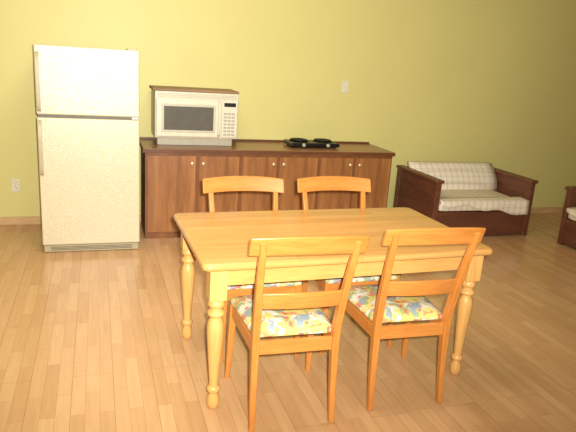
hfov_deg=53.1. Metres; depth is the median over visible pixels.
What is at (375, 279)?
seat cushion
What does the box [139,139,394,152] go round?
countertop
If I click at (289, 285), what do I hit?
seat cushion
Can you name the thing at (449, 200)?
seat cushion
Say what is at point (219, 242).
dining table
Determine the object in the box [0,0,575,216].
wall
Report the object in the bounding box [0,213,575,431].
floor
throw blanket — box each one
[440,197,529,214]
[566,207,575,216]
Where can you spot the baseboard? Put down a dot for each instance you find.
(29, 220)
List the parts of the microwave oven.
casing, door, door handle, control panel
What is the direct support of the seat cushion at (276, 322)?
on the dining chair at (260, 314)
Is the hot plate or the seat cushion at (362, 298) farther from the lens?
the hot plate
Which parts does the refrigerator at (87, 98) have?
handle, door, kick plate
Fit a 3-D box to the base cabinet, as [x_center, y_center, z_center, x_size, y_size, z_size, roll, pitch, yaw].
[-0.199,-0.289,5.640,2.417,0.834,0.589,-1,16,-18]
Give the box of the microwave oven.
[149,85,238,145]
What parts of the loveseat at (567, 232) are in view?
rail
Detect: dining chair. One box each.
[202,176,301,363]
[224,236,369,431]
[297,176,396,353]
[339,227,485,410]
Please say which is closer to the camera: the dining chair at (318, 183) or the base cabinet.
the dining chair at (318, 183)
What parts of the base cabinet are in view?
frame rail, door, door, door, frame rail, door, door, door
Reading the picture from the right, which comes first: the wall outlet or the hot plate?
the hot plate
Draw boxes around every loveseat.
[393,161,538,235]
[557,186,575,248]
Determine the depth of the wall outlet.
5.21 m
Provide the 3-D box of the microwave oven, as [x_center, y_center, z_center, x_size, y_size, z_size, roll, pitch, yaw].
[-0.865,-0.909,5.273,0.760,0.503,0.447,-1,16,-18]
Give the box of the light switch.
[341,81,348,92]
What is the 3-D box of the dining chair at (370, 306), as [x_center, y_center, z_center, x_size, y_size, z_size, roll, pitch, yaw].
[0.564,0.437,2.915,0.492,0.957,0.590,-1,16,-16]
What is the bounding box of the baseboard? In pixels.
[0,207,563,224]
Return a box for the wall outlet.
[11,179,19,190]
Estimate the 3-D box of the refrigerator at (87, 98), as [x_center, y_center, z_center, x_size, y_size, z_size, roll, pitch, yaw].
[-1.667,-0.592,4.868,0.753,1.628,0.828,-1,16,-18]
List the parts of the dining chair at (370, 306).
rail, post, leg, rail, rail, crest rail, post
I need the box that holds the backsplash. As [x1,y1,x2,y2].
[140,137,368,143]
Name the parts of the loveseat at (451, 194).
arm post, arm panel, arm rail, arm post, rail, arm rail, arm panel, arm post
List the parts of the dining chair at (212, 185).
post, leg, crest rail, rail, post, leg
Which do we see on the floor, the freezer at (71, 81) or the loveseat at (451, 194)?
the loveseat at (451, 194)
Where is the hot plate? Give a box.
[284,138,338,147]
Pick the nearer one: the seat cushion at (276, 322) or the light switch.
the seat cushion at (276, 322)
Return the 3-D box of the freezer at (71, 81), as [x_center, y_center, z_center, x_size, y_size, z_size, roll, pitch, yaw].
[-1.523,-1.022,4.400,0.753,0.510,0.115,-1,16,-18]
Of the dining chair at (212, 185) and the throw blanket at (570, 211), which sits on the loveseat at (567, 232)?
the throw blanket at (570, 211)
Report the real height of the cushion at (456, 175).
0.290 m
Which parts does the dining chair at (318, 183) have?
post, rail, leg, crest rail, rail, post, leg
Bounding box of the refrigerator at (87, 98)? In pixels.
[33,44,139,251]
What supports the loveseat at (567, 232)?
on the floor
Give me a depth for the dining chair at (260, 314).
2.54 m
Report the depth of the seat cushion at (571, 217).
5.68 m
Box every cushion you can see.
[228,281,301,289]
[230,295,331,336]
[323,274,396,283]
[339,284,441,322]
[407,161,496,191]
[438,190,509,210]
[568,214,575,220]
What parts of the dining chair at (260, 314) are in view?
leg, rail, post, rail, rail, crest rail, leg, post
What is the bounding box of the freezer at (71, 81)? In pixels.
[33,44,138,116]
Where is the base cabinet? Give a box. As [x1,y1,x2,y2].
[139,137,394,238]
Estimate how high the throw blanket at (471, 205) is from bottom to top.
0.167 m
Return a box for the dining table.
[174,207,492,409]

